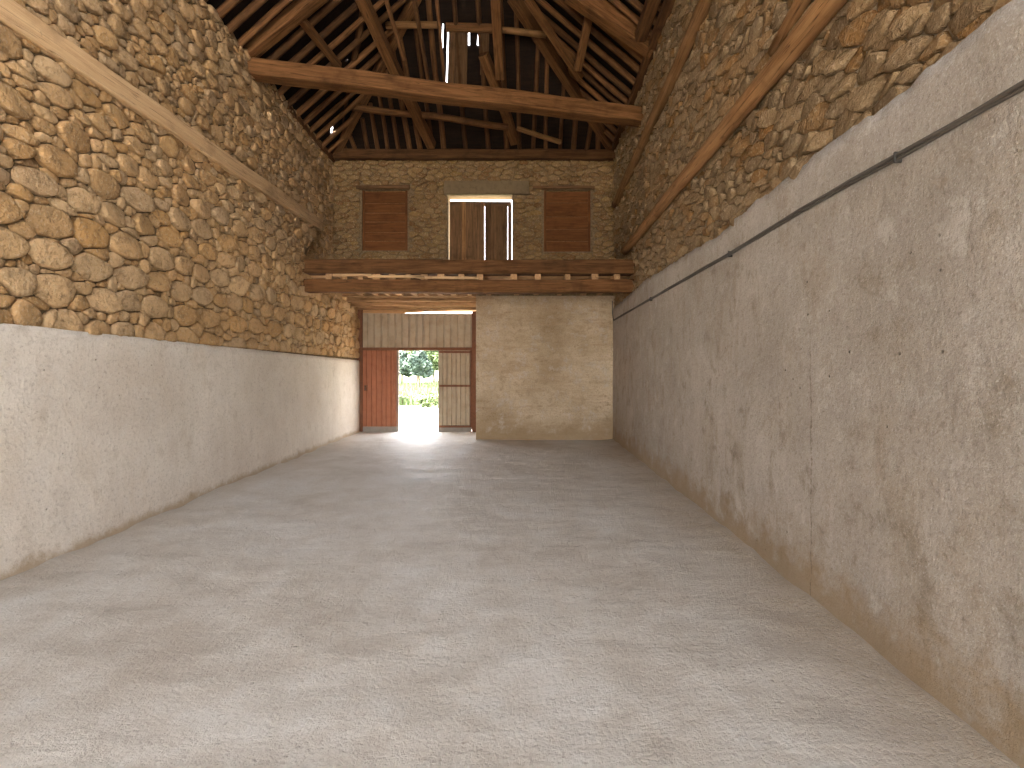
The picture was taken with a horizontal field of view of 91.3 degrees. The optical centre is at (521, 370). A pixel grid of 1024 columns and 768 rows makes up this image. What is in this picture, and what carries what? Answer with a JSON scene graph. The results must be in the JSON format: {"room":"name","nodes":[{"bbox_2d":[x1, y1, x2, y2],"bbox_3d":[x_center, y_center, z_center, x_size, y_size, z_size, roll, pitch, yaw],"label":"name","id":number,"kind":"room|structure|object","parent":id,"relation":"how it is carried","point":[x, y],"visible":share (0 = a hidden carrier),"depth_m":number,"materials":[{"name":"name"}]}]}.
{"room":"farm building","nodes":[
{"label":"farm building","id":0,"kind":"room"},
{"bbox_2d":[0,0,359,580],"bbox_3d":[-3.962,-1.550,3.051,0.667,6.299,19.123,0,0,-2],"label":"wall","id":1,"kind":"structure","parent":0,"point":[164,346],"depth_m":5.05,"materials":[{"name":"stone"}]},
{"bbox_2d":[0,0,322,230],"bbox_3d":[-3.848,-2.651,5.375,0.247,0.588,8.765,0,0,-2],"label":"beam","id":2,"kind":"structure","parent":1,"relation":"attached to","point":[13,15],"depth_m":4.73,"materials":[{"name":"brown wood"}]},
{"bbox_2d":[272,89,334,161],"bbox_3d":[-4.129,-4.601,6.450,0.174,0.134,8.900,0,0,0],"label":"wall plate","id":3,"kind":"object","parent":1,"relation":"on","point":[319,143],"visible":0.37,"depth_m":9.59,"materials":[{"name":"brown wood"}]},
{"bbox_2d":[216,0,241,22],"bbox_3d":[-2.588,-5.959,6.587,3.376,3.018,0.122,0,0,1],"label":"rafter","id":4,"kind":"object","parent":3,"relation":"on","point":[226,6],"visible":0.39,"depth_m":6.57,"materials":[{"name":"brown wood"}]},
{"bbox_2d":[226,0,267,35],"bbox_3d":[-2.586,-5.960,6.845,3.386,3.019,0.107,0,0,1],"label":"rafter","id":5,"kind":"object","parent":3,"relation":"on","point":[250,9],"visible":0.6,"depth_m":6.82,"materials":[{"name":"brown wood"}]},
{"bbox_2d":[237,0,292,48],"bbox_3d":[-2.587,-5.958,7.134,3.374,3.004,0.093,0,0,0],"label":"rafter","id":6,"kind":"object","parent":3,"relation":"on","point":[261,23],"visible":0.71,"depth_m":7.11,"materials":[{"name":"brown wood"}]},
{"bbox_2d":[266,0,342,59],"bbox_3d":[-2.581,-5.954,7.717,3.388,3.008,0.117,0,0,1],"label":"rafter","id":7,"kind":"object","parent":3,"relation":"on","point":[330,5],"visible":0.55,"depth_m":7.68,"materials":[{"name":"brown wood"}]},
{"bbox_2d":[269,2,358,85],"bbox_3d":[-2.679,-5.873,8.058,3.194,2.836,0.112,0,0,0],"label":"rafter","id":8,"kind":"object","parent":3,"relation":"on","point":[353,8],"visible":0.65,"depth_m":8.02,"materials":[{"name":"brown wood"}]},
{"bbox_2d":[278,0,384,96],"bbox_3d":[-2.841,-5.732,8.360,2.853,2.557,0.114,0,0,1],"label":"rafter","id":9,"kind":"object","parent":3,"relation":"on","point":[380,3],"visible":0.53,"depth_m":8.33,"materials":[{"name":"brown wood"}]},
{"bbox_2d":[310,93,355,133],"bbox_3d":[-3.480,-5.170,9.655,1.590,1.429,0.089,0,0,0],"label":"rafter","id":10,"kind":"object","parent":3,"relation":"on","point":[318,123],"visible":0.5,"depth_m":9.62,"materials":[{"name":"brown wood"}]},
{"bbox_2d":[320,116,354,149],"bbox_3d":[-3.786,-4.894,10.250,0.979,0.879,0.096,0,0,2],"label":"rafter","id":11,"kind":"object","parent":3,"relation":"on","point":[349,120],"visible":0.84,"depth_m":10.21,"materials":[{"name":"brown wood"}]},
{"bbox_2d":[316,94,363,139],"bbox_3d":[-3.624,-5.040,9.928,1.302,1.154,0.111,0,0,1],"label":"rafter","id":12,"kind":"object","parent":3,"relation":"on","point":[359,98],"visible":0.7,"depth_m":9.89,"materials":[{"name":"brown wood"}]},
{"bbox_2d":[327,133,352,152],"bbox_3d":[-3.929,-4.774,10.559,0.699,0.626,0.088,0,0,-3],"label":"rafter","id":13,"kind":"object","parent":3,"relation":"on","point":[338,142],"visible":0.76,"depth_m":10.53,"materials":[{"name":"brown wood"}]},
{"bbox_2d":[303,52,380,126],"bbox_3d":[-3.317,-5.300,9.330,1.908,1.698,0.091,0,0,1],"label":"rafter","id":14,"kind":"object","parent":3,"relation":"on","point":[377,56],"visible":0.54,"depth_m":9.30,"materials":[{"name":"brown wood"}]},
{"bbox_2d":[296,29,393,117],"bbox_3d":[-3.173,-5.439,9.040,2.216,1.981,0.083,0,0,0],"label":"rafter","id":15,"kind":"object","parent":3,"relation":"on","point":[320,93],"visible":0.44,"depth_m":9.01,"materials":[{"name":"brown wood"}]},
{"bbox_2d":[287,0,407,107],"bbox_3d":[-3.008,-5.585,8.693,2.537,2.258,0.100,0,0,1],"label":"rafter","id":16,"kind":"object","parent":3,"relation":"on","point":[399,3],"visible":0.53,"depth_m":8.66,"materials":[{"name":"brown wood"}]},
{"bbox_2d":[333,0,421,154],"bbox_3d":[-2.498,-6.010,9.371,4.436,2.742,0.165,0,0,44],"label":"rafter","id":17,"kind":"object","parent":3,"relation":"on","point":[407,13],"visible":0.51,"depth_m":9.51,"materials":[{"name":"brown wood"}]},
{"bbox_2d":[385,21,437,28],"bbox_3d":[-1.978,-6.192,8.953,0.913,0.123,0.124,0,0,0],"label":"purlin","id":18,"kind":"object","parent":17,"relation":"attached to","point":[399,24],"visible":0.77,"depth_m":8.90,"materials":[{"name":"brown wood"}]},
{"bbox_2d":[352,104,508,130],"bbox_3d":[-1.918,-5.089,9.999,3.298,0.599,0.146,0,0,2],"label":"purlin","id":19,"kind":"object","parent":17,"relation":"attached to","point":[360,108],"visible":0.87,"depth_m":9.95,"materials":[{"name":"brown wood"}]},
{"bbox_2d":[303,279,633,293],"bbox_3d":[-0.962,-1.534,9.070,6.092,0.252,0.223,0,0,0],"label":"beam","id":20,"kind":"structure","parent":1,"relation":"attached to","point":[368,286],"depth_m":8.97,"materials":[{"name":"brown wood"}]},
{"bbox_2d":[325,274,364,295],"bbox_3d":[-3.475,-1.694,9.925,0.118,0.107,1.910,0,0,0],"label":"joist","id":21,"kind":"object","parent":20,"relation":"on","point":[328,276],"visible":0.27,"depth_m":9.00,"materials":[{"name":"brown wood"}]},
{"bbox_2d":[311,275,628,278],"bbox_3d":[-0.970,-1.763,9.371,5.911,0.035,0.231,0,0,0],"label":"board","id":22,"kind":"object","parent":21,"relation":"on","point":[312,276],"visible":0.32,"depth_m":9.34,"materials":[{"name":"brown wood"}]},
{"bbox_2d":[342,276,378,294],"bbox_3d":[-3.173,-1.694,9.925,0.108,0.111,1.910,0,0,1],"label":"joist","id":23,"kind":"object","parent":20,"relation":"on","point":[346,277],"visible":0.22,"depth_m":9.09,"materials":[{"name":"brown wood"}]},
{"bbox_2d":[332,274,371,276],"bbox_3d":[-3.034,-1.714,8.945,0.700,0.044,0.051,0,0,1],"label":"lath","id":24,"kind":"object","parent":23,"relation":"attached to","point":[333,275],"visible":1,"depth_m":8.92,"materials":[{"name":"brown wood"}]},
{"bbox_2d":[437,274,456,295],"bbox_3d":[-1.466,-1.692,9.925,0.135,0.107,1.910,0,0,-1],"label":"joist","id":25,"kind":"object","parent":20,"relation":"on","point":[437,274],"visible":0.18,"depth_m":8.98,"materials":[{"name":"brown wood"}]},
{"bbox_2d":[425,276,477,278],"bbox_3d":[-1.262,-1.667,8.948,0.950,0.046,0.054,0,0,-1],"label":"lath","id":26,"kind":"object","parent":25,"relation":"attached to","point":[426,277],"visible":1,"depth_m":8.92,"materials":[{"name":"brown wood"}]},
{"bbox_2d":[458,274,472,294],"bbox_3d":[-1.107,-1.693,9.925,0.112,0.104,1.910,0,0,-1],"label":"joist","id":27,"kind":"object","parent":20,"relation":"on","point":[459,275],"visible":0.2,"depth_m":8.97,"materials":[{"name":"brown wood"}]},
{"bbox_2d":[302,259,634,275],"bbox_3d":[-0.942,-1.876,9.089,6.132,0.270,0.281,0,0,0],"label":"beam","id":28,"kind":"structure","parent":27,"relation":"on","point":[431,267],"depth_m":8.96,"materials":[{"name":"brown wood"}]},
{"bbox_3d":[-2.630,-1.690,9.925,0.142,0.109,1.910,0,0,-1],"label":"joist","id":29,"kind":"object","parent":20,"relation":"on","visible":0},
{"bbox_2d":[367,275,423,277],"bbox_3d":[-2.255,-1.687,8.943,1.003,0.044,0.057,0,0,0],"label":"lath","id":30,"kind":"object","parent":29,"relation":"attached to","point":[371,276],"visible":1,"depth_m":8.92,"materials":[{"name":"brown wood"}]},
{"bbox_2d":[206,0,663,148],"bbox_3d":[-1.070,-5.916,2.381,7.100,3.317,18.363,0,0,0],"label":"ceiling","id":31,"kind":"structure","parent":0,"point":[466,9],"depth_m":9.58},
{"bbox_2d":[342,11,364,123],"bbox_3d":[-3.223,-5.506,9.378,0.124,1.249,3.071,0,0,-29],"label":"brace","id":32,"kind":"object","parent":31,"relation":"attached to","point":[359,31],"visible":0.38,"depth_m":8.80,"materials":[{"name":"brown wood"}]},
{"bbox_2d":[384,0,405,60],"bbox_3d":[-2.087,-5.608,8.252,0.070,0.580,0.752,0,0,10],"label":"rafter","id":33,"kind":"object","parent":31,"relation":"attached to","point":[387,3],"visible":1,"depth_m":8.21,"materials":[{"name":"brown wood"}]},
{"bbox_2d":[355,0,435,148],"bbox_3d":[-2.265,-5.402,9.176,0.182,1.426,3.008,0,0,14],"label":"brace","id":34,"kind":"object","parent":31,"relation":"attached to","point":[366,8],"visible":0.85,"depth_m":8.75,"materials":[{"name":"brown wood"}]},
{"bbox_2d":[412,0,429,79],"bbox_3d":[-1.750,-5.706,8.799,0.076,0.923,1.253,0,0,2],"label":"rafter","id":35,"kind":"object","parent":31,"relation":"attached to","point":[415,6],"visible":0.79,"depth_m":8.65,"materials":[{"name":"brown wood"}]},
{"bbox_2d":[435,0,445,81],"bbox_3d":[-1.414,-5.699,8.725,0.061,0.852,1.189,0,0,-2],"label":"rafter","id":36,"kind":"object","parent":31,"relation":"attached to","point":[436,1],"visible":0.86,"depth_m":8.63,"materials":[{"name":"brown wood"}]},
{"bbox_2d":[446,22,491,83],"bbox_3d":[-0.920,-5.916,9.538,1.113,0.842,0.936,0,0,0],"label":"roof hatch","id":37,"kind":"object","parent":31,"relation":"attached to","point":[463,29],"visible":0.73,"depth_m":9.31,"materials":[{"name":"brown wood"}]},
{"bbox_2d":[491,0,503,79],"bbox_3d":[-0.419,-5.764,8.603,0.164,0.875,1.296,0,0,1],"label":"brace","id":38,"kind":"object","parent":31,"relation":"attached to","point":[496,16],"visible":1,"depth_m":8.57,"materials":[{"name":"brown wood"}]},
{"bbox_2d":[516,126,561,144],"bbox_3d":[0.353,-4.857,10.304,0.953,0.295,0.101,0,0,-12],"label":"purlin","id":39,"kind":"object","parent":31,"relation":"attached to","point":[520,129],"visible":1,"depth_m":10.27,"materials":[{"name":"brown wood"}]},
{"bbox_2d":[524,0,583,80],"bbox_3d":[0.562,-5.587,8.450,1.383,0.859,0.098,0,0,-43],"label":"rafter","id":40,"kind":"object","parent":31,"relation":"attached to","point":[532,6],"visible":0.95,"depth_m":8.38,"materials":[{"name":"brown wood"}]},
{"bbox_2d":[331,160,614,295],"bbox_3d":[-1.050,-1.860,11.109,6.700,5.721,0.483,0,0,0],"label":"wall","id":41,"kind":"structure","parent":0,"point":[430,186],"depth_m":10.91,"materials":[{"name":"stone"}]},
{"bbox_2d":[360,118,369,148],"bbox_3d":[-3.327,-4.958,10.650,0.098,0.598,0.681,0,0,-6],"label":"rafter","id":42,"kind":"object","parent":41,"relation":"on","point":[364,131],"visible":0.86,"depth_m":10.54,"materials":[{"name":"brown wood"}]},
{"bbox_2d":[368,102,379,148],"bbox_3d":[-3.104,-5.060,10.543,0.089,0.812,0.896,0,0,-4],"label":"rafter","id":43,"kind":"object","parent":41,"relation":"on","point":[372,118],"visible":0.73,"depth_m":10.48,"materials":[{"name":"brown wood"}]},
{"bbox_2d":[378,96,389,148],"bbox_3d":[-2.881,-5.155,10.436,0.092,1.007,1.122,0,0,-4],"label":"rafter","id":44,"kind":"object","parent":41,"relation":"on","point":[379,98],"visible":0.69,"depth_m":10.44,"materials":[{"name":"brown wood"}]},
{"bbox_2d":[362,191,407,250],"bbox_3d":[-3.008,-3.298,11.018,1.043,1.380,0.104,0,0,0],"label":"shutter","id":45,"kind":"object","parent":41,"relation":"in","point":[384,213],"depth_m":11.01,"materials":[{"name":"brown wood"}]},
{"bbox_2d":[384,69,399,148],"bbox_3d":[-2.662,-5.263,10.314,0.091,1.212,1.358,0,0,-2],"label":"rafter","id":46,"kind":"object","parent":41,"relation":"on","point":[390,102],"visible":0.55,"depth_m":10.40,"materials":[{"name":"brown wood"}]},
{"bbox_2d":[394,51,411,148],"bbox_3d":[-2.435,-5.367,10.194,0.116,1.429,1.565,0,0,0],"label":"rafter","id":47,"kind":"object","parent":41,"relation":"on","point":[401,102],"visible":0.41,"depth_m":10.45,"materials":[{"name":"brown wood"}]},
{"bbox_2d":[399,38,422,148],"bbox_3d":[-2.234,-5.474,10.072,0.117,1.650,1.847,0,0,2],"label":"rafter","id":48,"kind":"object","parent":41,"relation":"on","point":[404,63],"visible":0.43,"depth_m":9.71,"materials":[{"name":"brown wood"}]},
{"bbox_2d":[412,14,432,149],"bbox_3d":[-1.942,-5.591,9.947,0.099,1.886,2.091,0,0,0],"label":"rafter","id":49,"kind":"object","parent":41,"relation":"on","point":[419,59],"visible":0.46,"depth_m":9.54,"materials":[{"name":"brown wood"}]},
{"bbox_2d":[425,0,445,148],"bbox_3d":[-1.678,-5.694,9.819,0.124,2.076,2.334,0,0,-1],"label":"rafter","id":50,"kind":"object","parent":41,"relation":"on","point":[428,2],"visible":0.73,"depth_m":9.53,"materials":[{"name":"brown wood"}]},
{"bbox_2d":[452,0,467,148],"bbox_3d":[-1.206,-5.901,9.580,0.113,2.495,2.803,0,0,-1],"label":"rafter","id":51,"kind":"object","parent":41,"relation":"on","point":[454,2],"visible":0.71,"depth_m":9.59,"materials":[{"name":"brown wood"}]},
{"bbox_2d":[331,149,614,161],"bbox_3d":[-1.100,-4.691,10.878,6.300,0.222,0.236,0,0,0],"label":"wall plate","id":52,"kind":"object","parent":41,"relation":"on","point":[476,155],"visible":0.94,"depth_m":10.77,"materials":[{"name":"brown wood"}]},
{"bbox_2d":[507,0,612,149],"bbox_3d":[0.887,-5.665,9.746,0.167,1.823,3.146,0,0,44],"label":"rafter","id":53,"kind":"object","parent":52,"relation":"on","point":[519,7],"visible":0.77,"depth_m":9.40,"materials":[{"name":"brown wood"}]},
{"bbox_2d":[502,26,545,38],"bbox_3d":[0.036,-6.057,8.945,0.800,0.196,0.112,0,0,-1],"label":"purlin","id":54,"kind":"object","parent":53,"relation":"attached to","point":[505,30],"visible":0.89,"depth_m":8.90,"materials":[{"name":"brown wood"}]},
{"bbox_2d":[450,201,511,259],"bbox_3d":[-0.915,-2.814,11.084,1.372,1.889,0.098,0,0,0],"label":"door","id":55,"kind":"structure","parent":41,"relation":"in","point":[470,239],"depth_m":11.06,"materials":[{"name":"brown wood"}]},
{"bbox_2d":[475,0,490,148],"bbox_3d":[-0.760,-5.942,9.542,0.107,2.587,2.908,0,0,1],"label":"rafter","id":56,"kind":"object","parent":41,"relation":"on","point":[477,2],"visible":0.6,"depth_m":9.67,"materials":[{"name":"brown wood"}]},
{"bbox_2d":[501,0,508,148],"bbox_3d":[-0.360,-5.773,9.742,0.116,2.231,2.487,0,0,2],"label":"rafter","id":57,"kind":"object","parent":41,"relation":"on","point":[503,82],"visible":0.36,"depth_m":9.70,"materials":[{"name":"brown wood"}]},
{"bbox_2d":[478,51,519,145],"bbox_3d":[-0.417,-5.365,9.949,0.202,1.184,1.527,0,0,24],"label":"brace","id":58,"kind":"object","parent":57,"relation":"attached to","point":[485,59],"visible":0.7,"depth_m":9.65,"materials":[{"name":"brown wood"}]},
{"bbox_2d":[514,13,521,148],"bbox_3d":[-0.077,-5.646,9.882,0.100,1.986,2.222,0,0,1],"label":"rafter","id":59,"kind":"object","parent":41,"relation":"on","point":[516,20],"visible":0.61,"depth_m":9.62,"materials":[{"name":"brown wood"}]},
{"bbox_2d":[531,23,540,149],"bbox_3d":[0.276,-5.518,10.018,0.094,1.742,1.936,0,0,-3],"label":"rafter","id":60,"kind":"object","parent":41,"relation":"on","point":[537,52],"visible":0.59,"depth_m":9.81,"materials":[{"name":"brown wood"}]},
{"bbox_2d":[544,59,548,148],"bbox_3d":[0.492,-5.395,10.164,0.096,1.464,1.642,0,0,2],"label":"rafter","id":61,"kind":"object","parent":41,"relation":"on","point":[546,86],"visible":0.57,"depth_m":9.93,"materials":[{"name":"brown wood"}]},
{"bbox_2d":[558,85,564,148],"bbox_3d":[0.823,-5.261,10.320,0.083,1.197,1.350,0,0,0],"label":"rafter","id":62,"kind":"object","parent":41,"relation":"on","point":[563,88],"visible":0.45,"depth_m":10.47,"materials":[{"name":"brown wood"}]},
{"bbox_2d":[544,191,589,251],"bbox_3d":[0.992,-3.287,11.017,1.065,1.402,0.106,0,0,0],"label":"shutter","id":63,"kind":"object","parent":41,"relation":"in","point":[566,213],"depth_m":11.01,"materials":[{"name":"brown wood"}]},
{"bbox_2d":[571,120,577,149],"bbox_3d":[1.113,-5.134,10.455,0.112,0.959,1.063,0,0,0],"label":"rafter","id":64,"kind":"object","parent":41,"relation":"on","point":[575,122],"visible":0.52,"depth_m":10.56,"materials":[{"name":"brown wood"}]},
{"bbox_2d":[585,125,591,149],"bbox_3d":[1.426,-5.006,10.598,0.101,0.714,0.795,0,0,-5],"label":"rafter","id":65,"kind":"object","parent":41,"relation":"on","point":[589,133],"visible":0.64,"depth_m":10.60,"materials":[{"name":"brown wood"}]},
{"bbox_2d":[0,431,1019,767],"bbox_3d":[-0.992,1.583,2.966,6.208,0.263,18.946,0,0,0],"label":"floor","id":66,"kind":"structure","parent":0,"point":[400,599],"depth_m":2.79,"materials":[{"name":"concrete"}]},
{"bbox_2d":[357,310,362,431],"bbox_3d":[-3.987,-0.003,12.289,0.134,3.045,0.093,0,0,0],"label":"post","id":67,"kind":"object","parent":66,"relation":"on","point":[360,359],"visible":0.52,"depth_m":12.24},
{"bbox_2d":[363,350,398,431],"bbox_3d":[-3.490,0.502,12.286,0.914,2.037,0.141,0,0,0],"label":"door","id":68,"kind":"structure","parent":67,"relation":"attached to","point":[380,367],"depth_m":12.30,"materials":[{"name":"wood"}]},
{"bbox_2d":[362,312,471,349],"bbox_3d":[-2.570,-0.979,12.329,2.803,0.945,0.123,0,0,0],"label":"panel","id":69,"kind":"object","parent":67,"relation":"attached to","point":[380,331],"visible":1,"depth_m":12.32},
{"bbox_2d":[363,310,402,312],"bbox_3d":[-3.432,-1.464,12.400,1.058,0.113,0.032,1,0,0],"label":"board","id":70,"kind":"object","parent":69,"relation":"attached to","point":[364,311],"visible":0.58,"depth_m":12.38,"materials":[{"name":"brown wood"}]},
{"bbox_2d":[472,311,475,431],"bbox_3d":[-1.165,0.028,12.290,0.122,2.984,0.103,0,0,0],"label":"post","id":71,"kind":"object","parent":66,"relation":"on","point":[473,312],"visible":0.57,"depth_m":12.24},
{"bbox_2d":[438,350,471,431],"bbox_3d":[-1.647,0.473,12.334,0.838,2.054,0.084,0,0,0],"label":"door","id":72,"kind":"structure","parent":71,"relation":"attached to","point":[454,366],"depth_m":12.33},
{"bbox_2d":[476,296,614,439],"bbox_3d":[0.513,-0.045,11.715,3.031,3.190,1.671,0,0,0],"label":"wall","id":73,"kind":"structure","parent":0,"point":[544,364],"depth_m":10.90,"materials":[{"name":"paint"}]},
{"bbox_2d":[342,293,477,296],"bbox_3d":[-2.494,-1.702,11.019,3.143,0.150,0.149,0,0,0],"label":"beam","id":74,"kind":"structure","parent":73,"relation":"attached to","point":[343,294],"depth_m":10.96,"materials":[{"name":"brown wood"}]},
{"bbox_2d":[345,297,475,301],"bbox_3d":[-2.499,-1.652,11.375,3.153,0.147,0.144,0,0,0],"label":"beam","id":75,"kind":"structure","parent":73,"relation":"attached to","point":[350,299],"depth_m":11.30,"materials":[{"name":"brown wood"}]},
{"bbox_2d":[351,302,475,306],"bbox_3d":[-2.505,-1.594,11.760,3.164,0.162,0.141,0,0,0],"label":"beam","id":76,"kind":"structure","parent":73,"relation":"attached to","point":[404,304],"depth_m":11.70,"materials":[{"name":"brown wood"}]},
{"bbox_2d":[356,306,475,310],"bbox_3d":[-2.510,-1.554,12.140,3.175,0.160,0.149,0,0,0],"label":"beam","id":77,"kind":"structure","parent":73,"relation":"attached to","point":[357,307],"depth_m":12.08,"materials":[{"name":"brown wood"}]},
{"bbox_2d":[437,310,474,311],"bbox_3d":[-2.488,-1.674,11.875,3.371,0.317,1.850,0,0,0],"label":"recess boarding","id":78,"kind":"object","parent":77,"relation":"on","point":[451,310],"visible":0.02,"depth_m":12.77,"materials":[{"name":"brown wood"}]},
{"bbox_2d":[403,310,450,312],"bbox_3d":[-2.362,-1.508,12.400,1.186,0.148,0.031,0,0,0],"label":"board","id":79,"kind":"object","parent":78,"relation":"attached to","point":[404,311],"visible":0.5,"depth_m":12.38,"materials":[{"name":"brown wood"}]},
{"bbox_2d":[613,0,1023,767],"bbox_3d":[2.098,-1.701,3.050,0.555,6.602,19.108,0,0,1],"label":"wall","id":80,"kind":"structure","parent":0,"point":[841,391],"depth_m":2.81,"materials":[{"name":"stone"}]},
{"bbox_2d":[248,57,643,126],"bbox_3d":[-1.056,-4.418,7.977,6.685,0.506,0.274,0,0,-9],"label":"tie beam","id":81,"kind":"structure","parent":80,"relation":"on","point":[294,74],"depth_m":7.85,"materials":[{"name":"brown wood"}]},
{"bbox_2d":[243,0,327,57],"bbox_3d":[-3.590,-5.114,7.399,1.388,1.191,0.207,0,0,0],"label":"rafter","id":82,"kind":"object","parent":81,"relation":"on","point":[292,16],"visible":0.68,"depth_m":7.31,"materials":[{"name":"brown wood"}]},
{"bbox_2d":[300,19,341,67],"bbox_3d":[-3.226,-5.239,7.951,0.108,0.218,1.131,0,0,11],"label":"brace","id":83,"kind":"object","parent":82,"relation":"attached to","point":[308,28],"visible":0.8,"depth_m":7.96,"materials":[{"name":"brown wood"}]},
{"bbox_2d":[612,0,674,150],"bbox_3d":[1.952,-4.851,6.425,0.173,0.143,8.851,0,-1,1],"label":"wall plate","id":84,"kind":"object","parent":80,"relation":"on","point":[666,8],"visible":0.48,"depth_m":7.57,"materials":[{"name":"brown wood"}]},
{"bbox_2d":[523,0,631,97],"bbox_3d":[1.071,-5.652,8.858,2.132,1.893,0.112,0,0,1],"label":"rafter","id":85,"kind":"object","parent":84,"relation":"on","point":[556,28],"visible":0.65,"depth_m":8.82,"materials":[{"name":"brown wood"}]},
{"bbox_2d":[542,29,628,103],"bbox_3d":[1.206,-5.547,9.122,1.879,1.684,0.085,0,0,2],"label":"rafter","id":86,"kind":"object","parent":84,"relation":"on","point":[586,66],"visible":0.52,"depth_m":9.08,"materials":[{"name":"brown wood"}]},
{"bbox_2d":[536,0,635,85],"bbox_3d":[0.908,-5.804,8.525,2.466,2.192,0.101,0,0,1],"label":"rafter","id":87,"kind":"object","parent":84,"relation":"on","point":[543,3],"visible":0.78,"depth_m":8.49,"materials":[{"name":"brown wood"}]},
{"bbox_2d":[552,44,621,103],"bbox_3d":[1.333,-5.424,9.366,1.607,1.442,0.099,0,0,0],"label":"rafter","id":88,"kind":"object","parent":84,"relation":"on","point":[596,84],"visible":0.42,"depth_m":9.33,"materials":[{"name":"brown wood"}]},
{"bbox_2d":[568,68,607,101],"bbox_3d":[1.488,-5.282,9.674,1.287,1.159,0.089,0,0,-1],"label":"rafter","id":89,"kind":"object","parent":84,"relation":"on","point":[582,82],"visible":0.48,"depth_m":9.64,"materials":[{"name":"brown wood"}]},
{"bbox_2d":[553,0,639,73],"bbox_3d":[0.739,-5.952,8.172,2.810,2.489,0.104,0,0,0],"label":"rafter","id":90,"kind":"object","parent":84,"relation":"on","point":[596,33],"visible":0.68,"depth_m":8.13,"materials":[{"name":"brown wood"}]},
{"bbox_2d":[565,0,653,59],"bbox_3d":[1.368,-5.279,7.528,1.438,1.063,0.227,0,0,-2],"label":"rafter","id":91,"kind":"object","parent":84,"relation":"on","point":[603,13],"visible":0.77,"depth_m":7.43,"materials":[{"name":"brown wood"}]},
{"bbox_2d":[595,23,642,62],"bbox_3d":[0.603,-6.074,7.896,3.085,2.739,0.116,0,0,0],"label":"rafter","id":92,"kind":"object","parent":84,"relation":"on","point":[632,52],"visible":0.19,"depth_m":7.88,"materials":[{"name":"brown wood"}]},
{"bbox_2d":[574,16,591,70],"bbox_3d":[1.003,-5.369,8.124,0.137,0.571,0.807,0,0,-8],"label":"brace","id":93,"kind":"object","parent":92,"relation":"attached to","point":[587,23],"visible":0.8,"depth_m":8.13,"materials":[{"name":"brown wood"}]},
{"bbox_2d":[608,0,652,36],"bbox_3d":[0.586,-6.082,7.327,3.093,2.750,0.104,0,0,1],"label":"rafter","id":94,"kind":"object","parent":84,"relation":"on","point":[623,8],"visible":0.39,"depth_m":7.27,"materials":[{"name":"brown wood"}]},
{"bbox_2d":[626,0,656,25],"bbox_3d":[0.585,-6.082,7.044,3.096,2.756,0.086,0,0,0],"label":"rafter","id":95,"kind":"object","parent":84,"relation":"on","point":[636,4],"visible":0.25,"depth_m":7.01,"materials":[{"name":"brown wood"}]},
{"bbox_2d":[635,0,660,41],"bbox_3d":[1.744,-4.928,6.950,0.164,0.212,0.912,0,0,2],"label":"brace","id":96,"kind":"object","parent":95,"relation":"attached to","point":[650,7],"visible":1,"depth_m":6.94,"materials":[{"name":"brown wood"}]},
{"bbox_2d":[612,0,712,207],"bbox_3d":[1.933,-3.695,7.410,0.168,0.555,6.218,0,0,0],"label":"beam","id":97,"kind":"structure","parent":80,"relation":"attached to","point":[702,8],"depth_m":6.48,"materials":[{"name":"brown wood"}]},
{"bbox_2d":[621,0,847,254],"bbox_3d":[1.887,-2.234,5.580,0.171,0.168,7.649,0,0,1],"label":"wooden beam","id":98,"kind":"structure","parent":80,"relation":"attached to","point":[820,13],"depth_m":3.94,"materials":[{"name":"brown wood"}]},
{"bbox_2d":[768,0,812,56],"bbox_3d":[1.883,-2.502,3.227,0.119,0.243,1.186,0,0,4],"label":"log","id":99,"kind":"object","parent":80,"relation":"attached to","point":[798,7],"visible":0.68,"depth_m":3.50,"materials":[{"name":"brown wood"}]},
{"bbox_2d":[612,80,1023,320],"bbox_3d":[1.915,-1.257,5.841,0.116,0.527,9.998,0,0,1],"label":"pipe","id":100,"kind":"object","parent":80,"relation":"attached to","point":[897,157],"visible":0.98,"depth_m":2.57,"materials":[{"name":"metal"}]},
{"label":"outside","id":101,"kind":"structure","parent":0,"visible":0},
{"bbox_2d":[399,370,437,407],"bbox_3d":[0.000,-0.003,61.210,120.000,3.199,97.580,0,0,0],"label":"ground","id":102,"kind":"structure","parent":101,"point":[412,378],"depth_m":54.60,"materials":[{"name":"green plant"}]},
{"bbox_2d":[399,350,413,382],"bbox_3d":[-10.963,-0.259,46.031,3.264,3.392,2.892,0,0,17],"label":"tree","id":103,"kind":"object","parent":102,"relation":"on","point":[402,354],"visible":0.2,"depth_m":45.57,"materials":[{"name":"green plant"}]},
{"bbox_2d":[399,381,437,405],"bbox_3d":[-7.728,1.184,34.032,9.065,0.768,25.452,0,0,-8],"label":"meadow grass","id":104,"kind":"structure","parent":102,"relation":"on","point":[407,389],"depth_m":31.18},
{"bbox_2d":[404,350,433,387],"bbox_3d":[-7.405,-0.070,35.964,2.152,3.278,2.066,0,0,-4],"label":"tree","id":105,"kind":"object","parent":102,"relation":"on","point":[417,363],"visible":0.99,"depth_m":35.44,"materials":[{"name":"green plant"}]},
{"bbox_2d":[414,391,437,407],"bbox_3d":[-3.787,1.249,21.057,1.449,0.769,1.030,0,0,0],"label":"bush","id":106,"kind":"object","parent":102,"relation":"on","point":[425,401],"visible":0.62,"depth_m":20.78,"materials":[{"name":"green plant"}]},
{"bbox_2d":[424,350,437,382],"bbox_3d":[-7.878,-0.714,44.878,3.621,4.362,3.627,0,0,0],"label":"tree","id":107,"kind":"object","parent":102,"relation":"on","point":[432,354],"visible":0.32,"depth_m":44.13,"materials":[{"name":"green plant"}]},
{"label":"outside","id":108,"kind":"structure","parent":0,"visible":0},
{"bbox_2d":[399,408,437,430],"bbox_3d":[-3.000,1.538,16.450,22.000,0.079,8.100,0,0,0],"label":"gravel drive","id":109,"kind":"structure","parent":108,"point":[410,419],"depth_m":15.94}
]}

